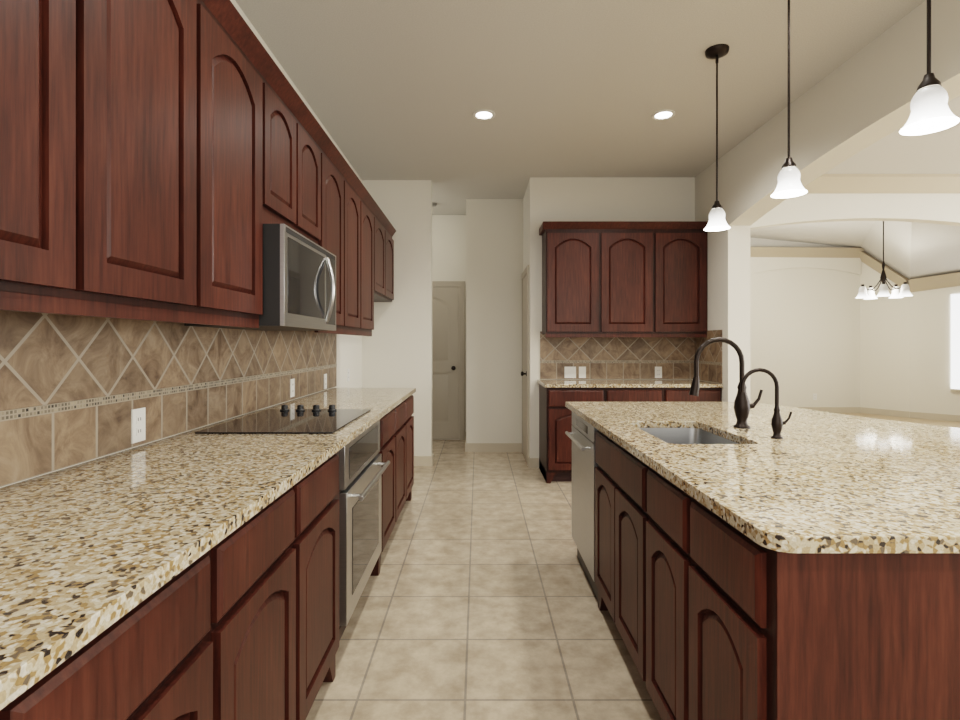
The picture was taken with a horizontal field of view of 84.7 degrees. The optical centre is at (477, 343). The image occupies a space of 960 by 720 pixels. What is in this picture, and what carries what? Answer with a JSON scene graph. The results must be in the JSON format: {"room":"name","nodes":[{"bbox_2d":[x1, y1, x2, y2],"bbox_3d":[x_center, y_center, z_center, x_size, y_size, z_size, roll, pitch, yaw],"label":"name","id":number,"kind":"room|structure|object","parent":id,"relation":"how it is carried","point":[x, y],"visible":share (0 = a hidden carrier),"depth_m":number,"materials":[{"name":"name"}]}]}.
{"room":"kitchen","nodes":[
{"label":"kitchen","id":0,"kind":"room"},
{"bbox_2d":[0,0,361,487],"bbox_3d":[-1.276,-0.220,2.075,0.120,3.000,7.150,0,0,0],"label":"wall","id":1,"kind":"structure","parent":0,"point":[349,351],"depth_m":4.73,"materials":[{"name":"beige paint"}]},
{"bbox_2d":[0,0,91,307],"bbox_3d":[-1.047,-0.643,0.925,0.334,1.085,0.480,0,0,0],"label":"upper cabinet","id":2,"kind":"object","parent":1,"relation":"attached to","point":[46,45],"depth_m":1.08,"materials":[{"name":"brown wood"}]},
{"bbox_2d":[0,0,203,315],"bbox_3d":[-1.047,-0.643,1.413,0.334,1.085,0.495,0,0,0],"label":"upper cabinet","id":3,"kind":"object","parent":1,"relation":"attached to","point":[163,160],"depth_m":1.41,"materials":[{"name":"brown wood"}]},
{"bbox_2d":[131,407,145,443],"bbox_3d":[-1.204,0.288,1.870,0.007,0.118,0.072,0,0,0],"label":"electrical outlet plate","id":4,"kind":"object","parent":1,"relation":"attached to","point":[138,424],"depth_m":1.86,"materials":[{"name":"white plastic"}]},
{"bbox_2d":[0,310,336,486],"bbox_3d":[-1.211,0.116,2.025,0.010,0.492,4.950,0,0,0],"label":"backsplash","id":5,"kind":"structure","parent":1,"relation":"attached to","point":[74,390],"depth_m":1.79,"materials":[{"name":"brown tile"}]},
{"bbox_2d":[100,0,267,323],"bbox_3d":[-1.047,-0.643,1.913,0.334,1.085,0.505,0,0,0],"label":"upper cabinet","id":6,"kind":"object","parent":1,"relation":"attached to","point":[235,62],"depth_m":1.90,"materials":[{"name":"brown wood"}]},
{"bbox_2d":[268,56,303,235],"bbox_3d":[-1.047,-0.842,2.400,0.334,0.686,0.470,0,0,0],"label":"upper cabinet","id":7,"kind":"object","parent":1,"relation":"attached to","point":[285,109],"depth_m":2.41,"materials":[{"name":"brown wood"}]},
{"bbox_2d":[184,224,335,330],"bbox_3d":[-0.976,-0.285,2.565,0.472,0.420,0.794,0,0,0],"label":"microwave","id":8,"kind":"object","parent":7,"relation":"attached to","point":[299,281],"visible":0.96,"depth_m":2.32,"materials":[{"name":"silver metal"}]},
{"bbox_2d":[290,378,294,397],"bbox_3d":[-1.204,0.285,3.419,0.007,0.118,0.072,0,0,0],"label":"electrical outlet plate","id":9,"kind":"object","parent":1,"relation":"attached to","point":[292,381],"depth_m":3.42,"materials":[{"name":"white plastic"}]},
{"bbox_2d":[304,104,323,247],"bbox_3d":[-1.047,-0.842,2.730,0.334,0.686,0.470,0,0,0],"label":"upper cabinet","id":10,"kind":"object","parent":1,"relation":"attached to","point":[313,134],"depth_m":2.83,"materials":[{"name":"brown wood"}]},
{"bbox_2d":[324,374,326,388],"bbox_3d":[-1.204,0.294,4.159,0.007,0.118,0.072,0,0,0],"label":"electrical outlet plate","id":11,"kind":"object","parent":1,"relation":"attached to","point":[325,375],"depth_m":4.15,"materials":[{"name":"white plastic"}]},
{"bbox_2d":[314,132,347,331],"bbox_3d":[-1.047,-0.643,3.218,0.334,1.085,0.505,0,0,0],"label":"upper cabinet","id":12,"kind":"object","parent":1,"relation":"attached to","point":[335,166],"depth_m":3.32,"materials":[{"name":"brown wood"}]},
{"bbox_2d":[332,188,375,335],"bbox_3d":[-1.047,-0.643,4.250,0.334,1.085,0.580,0,0,0],"label":"upper cabinet","id":13,"kind":"object","parent":1,"relation":"attached to","point":[369,204],"depth_m":4.29,"materials":[{"name":"brown wood"}]},
{"bbox_2d":[348,168,363,331],"bbox_3d":[-1.047,-0.643,3.715,0.334,1.085,0.490,0,0,0],"label":"upper cabinet","id":14,"kind":"object","parent":1,"relation":"attached to","point":[355,189],"depth_m":3.80,"materials":[{"name":"brown wood"}]},
{"bbox_2d":[376,204,387,299],"bbox_3d":[-1.047,-0.812,4.769,0.334,0.745,0.597,0,0,0],"label":"upper cabinet","id":15,"kind":"object","parent":1,"relation":"attached to","point":[381,220],"depth_m":4.86,"materials":[{"name":"brown wood"}]},
{"bbox_2d":[376,220,395,301],"bbox_3d":[-1.047,-0.812,5.226,0.334,0.745,0.597,0,0,0],"label":"upper cabinet","id":16,"kind":"object","parent":1,"relation":"attached to","point":[391,231],"depth_m":5.34,"materials":[{"name":"brown wood"}]},
{"bbox_2d":[362,180,431,455],"bbox_3d":[-0.853,-0.220,5.590,0.726,3.000,0.120,0,0,0],"label":"wall","id":17,"kind":"structure","parent":0,"point":[397,349],"depth_m":5.53,"materials":[{"name":"beige paint"}]},
{"bbox_2d":[414,455,433,465],"bbox_3d":[-0.833,1.228,5.522,0.714,0.105,0.014,0,0,0],"label":"baseboard","id":18,"kind":"structure","parent":17,"relation":"attached to","point":[418,460],"depth_m":5.52,"materials":[{"name":"beige paint"}]},
{"bbox_2d":[432,215,465,431],"bbox_3d":[-1.385,-0.220,7.090,2.490,3.000,0.120,0,0,0],"label":"wall","id":19,"kind":"structure","parent":0,"point":[448,247],"depth_m":7.03,"materials":[{"name":"beige paint"}]},
{"bbox_2d":[432,287,458,439],"bbox_3d":[-0.630,0.259,6.988,0.754,2.027,0.082,0,0,0],"label":"hall door","id":20,"kind":"structure","parent":19,"relation":"in","point":[445,363],"depth_m":7.01,"materials":[{"name":"beige paint"}]},
{"bbox_2d":[432,281,464,439],"bbox_3d":[-0.630,0.223,7.021,0.910,2.115,0.018,0,0,0],"label":"door frame","id":21,"kind":"structure","parent":19,"relation":"attached to","point":[460,285],"depth_m":7.01,"materials":[{"name":"beige paint"}]},
{"bbox_2d":[306,440,661,719],"bbox_3d":[-0.205,1.310,2.775,5.090,0.060,8.850,0,0,0],"label":"floor","id":22,"kind":"structure","parent":0,"point":[477,600],"depth_m":2.45,"materials":[{"name":"beige tile"}]},
{"bbox_2d":[0,650,79,719],"bbox_3d":[-0.867,0.840,0.350,0.674,0.880,0.628,0,0,0],"label":"base cabinet","id":23,"kind":"object","parent":22,"relation":"on","point":[56,696],"depth_m":0.66,"materials":[{"name":"brown wood"}]},
{"bbox_2d":[80,524,243,719],"bbox_3d":[-0.867,0.840,0.830,0.674,0.880,0.628,0,0,0],"label":"base cabinet","id":24,"kind":"object","parent":22,"relation":"on","point":[241,622],"depth_m":0.94,"materials":[{"name":"brown wood"}]},
{"bbox_2d":[0,388,415,709],"bbox_3d":[-0.867,0.382,1.975,0.697,0.032,4.850,0,0,0],"label":"countertop","id":25,"kind":"structure","parent":24,"relation":"on","point":[91,550],"depth_m":1.10,"materials":[{"name":"stone"}]},
{"bbox_2d":[195,405,370,433],"bbox_3d":[-0.870,0.346,2.520,0.560,0.038,0.760,0,0,0],"label":"cooktop","id":26,"kind":"object","parent":25,"relation":"in","point":[300,419],"visible":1,"depth_m":2.40,"materials":[{"name":"black glass"}]},
{"bbox_2d":[244,472,311,719],"bbox_3d":[-0.867,0.840,1.310,0.674,0.880,0.628,0,0,0],"label":"base cabinet","id":27,"kind":"object","parent":22,"relation":"on","point":[277,539],"depth_m":1.42,"materials":[{"name":"brown wood"}]},
{"bbox_2d":[312,451,345,704],"bbox_3d":[-0.867,0.840,1.783,0.674,0.880,0.614,0,0,0],"label":"base cabinet","id":28,"kind":"object","parent":22,"relation":"on","point":[327,634],"depth_m":1.84,"materials":[{"name":"brown wood"}]},
{"bbox_2d":[370,404,399,575],"bbox_3d":[-0.867,0.840,3.162,0.674,0.880,0.624,0,0,0],"label":"base cabinet","id":29,"kind":"object","parent":22,"relation":"on","point":[390,423],"depth_m":3.19,"materials":[{"name":"brown wood"}]},
{"bbox_2d":[339,420,389,627],"bbox_3d":[-0.810,0.765,2.470,0.688,0.729,0.756,0,0,0],"label":"oven","id":30,"kind":"object","parent":29,"relation":"in","point":[361,468],"visible":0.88,"depth_m":2.29,"materials":[{"name":"silver metal"}]},
{"bbox_2d":[400,398,407,512],"bbox_3d":[-0.867,0.840,3.643,0.674,0.880,0.633,0,0,0],"label":"base cabinet","id":31,"kind":"object","parent":22,"relation":"on","point":[404,405],"depth_m":3.80,"materials":[{"name":"brown wood"}]},
{"bbox_2d":[408,395,413,500],"bbox_3d":[-0.867,0.840,4.091,0.674,0.880,0.559,0,0,0],"label":"base cabinet","id":32,"kind":"object","parent":22,"relation":"on","point":[410,399],"depth_m":4.20,"materials":[{"name":"brown wood"}]},
{"bbox_2d":[539,384,614,482],"bbox_3d":[0.935,0.840,5.124,0.610,0.880,0.608,0,0,0],"label":"base cabinet","id":33,"kind":"object","parent":22,"relation":"on","point":[555,441],"depth_m":4.82,"materials":[{"name":"brown wood"}]},
{"bbox_2d":[537,379,722,387],"bbox_3d":[1.424,0.382,5.125,1.628,0.032,0.629,0,0,0],"label":"countertop","id":34,"kind":"structure","parent":33,"relation":"on","point":[615,383],"depth_m":4.88,"materials":[{"name":"stone"}]},
{"bbox_2d":[565,412,597,600],"bbox_3d":[0.855,0.841,2.875,0.680,0.879,0.610,0,0,0],"label":"dishwasher","id":35,"kind":"object","parent":22,"relation":"on","point":[581,435],"visible":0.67,"depth_m":2.80,"materials":[{"name":"silver metal"}]},
{"bbox_2d":[615,388,674,401],"bbox_3d":[1.434,0.840,5.124,0.684,0.880,0.608,0,0,0],"label":"base cabinet","id":36,"kind":"object","parent":22,"relation":"on","point":[621,394],"depth_m":4.82,"materials":[{"name":"brown wood"}]},
{"bbox_2d":[675,388,721,401],"bbox_3d":[1.933,0.840,5.124,0.610,0.880,0.608,0,0,0],"label":"base cabinet","id":37,"kind":"object","parent":22,"relation":"on","point":[681,394],"depth_m":4.82,"materials":[{"name":"brown wood"}]},
{"bbox_2d":[595,430,959,719],"bbox_3d":[1.448,0.840,2.125,1.765,0.881,2.190,0,0,0],"label":"base cabinet","id":38,"kind":"object","parent":22,"relation":"on","point":[714,616],"visible":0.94,"depth_m":1.07,"materials":[{"name":"brown wood"}]},
{"bbox_2d":[565,402,959,552],"bbox_3d":[1.470,0.382,2.175,1.830,0.032,2.350,0,0,0],"label":"countertop","id":39,"kind":"structure","parent":38,"relation":"on","point":[813,481],"depth_m":1.51,"materials":[{"name":"stone"}]},
{"bbox_2d":[640,428,737,443],"bbox_3d":[0.870,0.505,2.215,0.404,0.210,0.634,0,0,0],"label":"sink","id":40,"kind":"object","parent":39,"relation":"in","point":[684,435],"visible":0.04,"depth_m":2.51,"materials":[{"name":"metal"}]},
{"bbox_2d":[689,337,762,428],"bbox_3d":[1.085,0.168,2.310,0.319,0.396,0.067,0,0,0],"label":"faucet","id":41,"kind":"object","parent":39,"relation":"on","point":[743,406],"visible":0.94,"depth_m":2.30,"materials":[{"name":"black metal"}]},
{"bbox_2d":[740,368,791,438],"bbox_3d":[1.119,0.229,2.050,0.197,0.272,0.042,0,0,0],"label":"tap","id":42,"kind":"object","parent":39,"relation":"on","point":[777,423],"visible":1,"depth_m":2.04,"materials":[{"name":"black metal"}]},
{"bbox_2d":[466,199,522,442],"bbox_3d":[0.259,-0.220,6.700,0.797,3.000,0.900,0,0,0],"label":"wall","id":43,"kind":"structure","parent":0,"point":[494,249],"depth_m":6.25,"materials":[{"name":"beige paint"}]},
{"bbox_2d":[465,442,521,451],"bbox_3d":[0.190,1.228,6.242,0.660,0.105,0.013,0,0,0],"label":"baseboard","id":44,"kind":"structure","parent":43,"relation":"attached to","point":[475,447],"depth_m":6.24,"materials":[{"name":"beige paint"}]},
{"bbox_2d":[523,182,528,270],"bbox_3d":[0.597,-0.220,5.905,0.120,3.000,0.690,0,0,0],"label":"wall","id":45,"kind":"structure","parent":0,"point":[526,230],"depth_m":5.83,"materials":[{"name":"beige paint"}]},
{"bbox_2d":[521,274,526,461],"bbox_3d":[0.497,0.259,5.900,0.078,2.027,0.594,0,0,0],"label":"pantry door","id":46,"kind":"structure","parent":45,"relation":"in","point":[524,373],"depth_m":5.83,"materials":[{"name":"beige paint"}]},
{"bbox_2d":[522,265,528,465],"bbox_3d":[0.528,0.225,5.888,0.018,2.110,0.715,0,0,0],"label":"door frame","id":47,"kind":"structure","parent":45,"relation":"attached to","point":[525,271],"depth_m":5.53,"materials":[{"name":"beige paint"}]},
{"bbox_2d":[235,0,959,214],"bbox_3d":[2.875,-1.770,2.775,11.250,0.100,8.850,0,0,0],"label":"ceiling","id":48,"kind":"structure","parent":0,"point":[397,89],"depth_m":3.44,"materials":[{"name":"paint"}]},
{"bbox_2d":[473,110,494,119],"bbox_3d":[0.045,-1.716,3.950,0.170,0.008,0.170,0,0,0],"label":"recessed light","id":49,"kind":"object","parent":48,"relation":"in","point":[484,114],"visible":1,"depth_m":3.95,"materials":[{"name":"white plastic"}]},
{"bbox_2d":[652,110,675,119],"bbox_3d":[1.390,-1.716,3.950,0.170,0.008,0.170,0,0,0],"label":"recessed light","id":50,"kind":"object","parent":48,"relation":"in","point":[662,114],"visible":1,"depth_m":3.95,"materials":[{"name":"white plastic"}]},
{"bbox_2d":[704,44,730,230],"bbox_3d":[1.398,-1.197,3.083,0.144,1.045,0.144,0,0,0],"label":"pendant light","id":51,"kind":"object","parent":48,"relation":"hanging from","point":[717,220],"visible":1,"depth_m":3.07,"materials":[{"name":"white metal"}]},
{"bbox_2d":[771,0,807,197],"bbox_3d":[1.398,-1.197,2.370,0.144,1.045,0.144,0,0,0],"label":"pendant light","id":52,"kind":"object","parent":48,"relation":"hanging from","point":[789,184],"visible":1,"depth_m":2.37,"materials":[{"name":"white glass"}]},
{"bbox_2d":[899,0,959,135],"bbox_3d":[1.398,-1.197,1.634,0.144,1.045,0.144,0,0,0],"label":"pendant light","id":53,"kind":"object","parent":48,"relation":"hanging from","point":[931,112],"visible":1,"depth_m":1.62,"materials":[{"name":"white glass"}]},
{"bbox_2d":[529,177,959,457],"bbox_3d":[4.458,-0.220,5.500,7.843,3.000,0.120,0,0,0],"label":"wall","id":54,"kind":"structure","parent":0,"point":[611,198],"depth_m":5.44,"materials":[{"name":"beige paint"}]},
{"bbox_2d":[564,367,575,377],"bbox_3d":[0.950,0.291,5.428,0.118,0.118,0.008,0,0,0],"label":"electrical outlet plate","id":55,"kind":"object","parent":54,"relation":"attached to","point":[569,372],"depth_m":5.43,"materials":[{"name":"white plastic"}]},
{"bbox_2d":[539,221,602,336],"bbox_3d":[0.923,-0.643,5.279,0.526,1.085,0.318,0,0,0],"label":"upper cabinet","id":56,"kind":"object","parent":54,"relation":"attached to","point":[572,251],"depth_m":5.12,"materials":[{"name":"brown wood"}]},
{"bbox_2d":[579,367,585,377],"bbox_3d":[1.075,0.291,5.428,0.072,0.118,0.008,0,0,0],"label":"electrical outlet plate","id":57,"kind":"object","parent":54,"relation":"attached to","point":[582,370],"depth_m":5.43,"materials":[{"name":"white plastic"}]},
{"bbox_2d":[603,221,654,336],"bbox_3d":[1.449,-0.643,5.279,0.526,1.085,0.318,0,0,0],"label":"upper cabinet","id":58,"kind":"object","parent":54,"relation":"attached to","point":[624,278],"depth_m":5.12,"materials":[{"name":"brown wood"}]},
{"bbox_2d":[540,330,721,382],"bbox_3d":[1.440,0.116,5.135,1.600,0.492,0.610,0,0,0],"label":"backsplash","id":59,"kind":"structure","parent":54,"relation":"attached to","point":[626,348],"depth_m":5.43,"materials":[{"name":"brown tile"}]},
{"bbox_2d":[655,367,661,377],"bbox_3d":[1.858,0.291,5.428,0.072,0.118,0.007,0,0,0],"label":"electrical outlet plate","id":60,"kind":"object","parent":54,"relation":"attached to","point":[658,370],"depth_m":5.43,"materials":[{"name":"white plastic"}]},
{"bbox_2d":[655,221,707,336],"bbox_3d":[1.975,-0.643,5.279,0.526,1.085,0.318,0,0,0],"label":"upper cabinet","id":61,"kind":"object","parent":54,"relation":"attached to","point":[680,246],"depth_m":5.12,"materials":[{"name":"brown wood"}]},
{"bbox_2d":[804,174,959,192],"bbox_3d":[5.410,-1.637,5.385,5.939,0.165,0.110,0,0,0],"label":"crown molding","id":62,"kind":"structure","parent":54,"relation":"attached to","point":[886,183],"depth_m":5.37,"materials":[{"name":"beige paint"}]},
{"bbox_2d":[695,0,959,401],"bbox_3d":[2.340,-0.220,2.030,0.200,3.000,7.060,0,0,0],"label":"wall","id":63,"kind":"structure","parent":0,"point":[859,101],"depth_m":3.57,"materials":[{"name":"beige paint"}]},
{"bbox_2d":[750,253,959,417],"bbox_3d":[5.605,-0.270,7.670,6.730,3.100,4.220,0,0,0],"label":"wall","id":64,"kind":"structure","parent":0,"point":[823,333],"depth_m":9.78,"materials":[{"name":"beige paint"}]},
{"bbox_2d":[750,247,959,291],"bbox_3d":[5.601,-1.355,7.667,6.721,0.930,4.214,0,0,0],"label":"crown molding","id":65,"kind":"structure","parent":64,"relation":"attached to","point":[928,282],"depth_m":9.65,"materials":[{"name":"beige paint"}]},
{"bbox_2d":[797,407,959,421],"bbox_3d":[5.605,1.225,7.670,6.730,0.110,4.220,0,0,0],"label":"baseboard","id":66,"kind":"structure","parent":64,"relation":"attached to","point":[921,415],"depth_m":9.36,"materials":[{"name":"beige paint"}]},
{"bbox_2d":[951,294,959,391],"bbox_3d":[8.324,-0.020,8.159,0.060,1.600,1.500,0,0,-43],"label":"dining window","id":67,"kind":"structure","parent":64,"relation":"in","point":[955,342],"depth_m":8.67,"materials":[{"name":"white glass"}]},
{"bbox_2d":[750,221,959,278],"bbox_3d":[5.605,-1.570,7.670,6.730,0.900,4.220,0,0,0],"label":"ceiling","id":68,"kind":"structure","parent":0,"point":[912,250],"depth_m":8.56,"materials":[{"name":"paint"}]},
{"bbox_2d":[856,221,912,298],"bbox_3d":[6.001,-1.314,7.824,0.674,1.248,0.648,0,0,0],"label":"dining chandelier","id":69,"kind":"object","parent":68,"relation":"hanging from","point":[866,293],"visible":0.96,"depth_m":7.79,"materials":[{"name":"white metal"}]},
{"bbox_2d":[838,413,959,427],"bbox_3d":[5.770,1.310,4.375,6.860,0.060,12.050,0,0,0],"label":"floor","id":70,"kind":"structure","parent":0,"point":[936,422],"depth_m":8.82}
]}

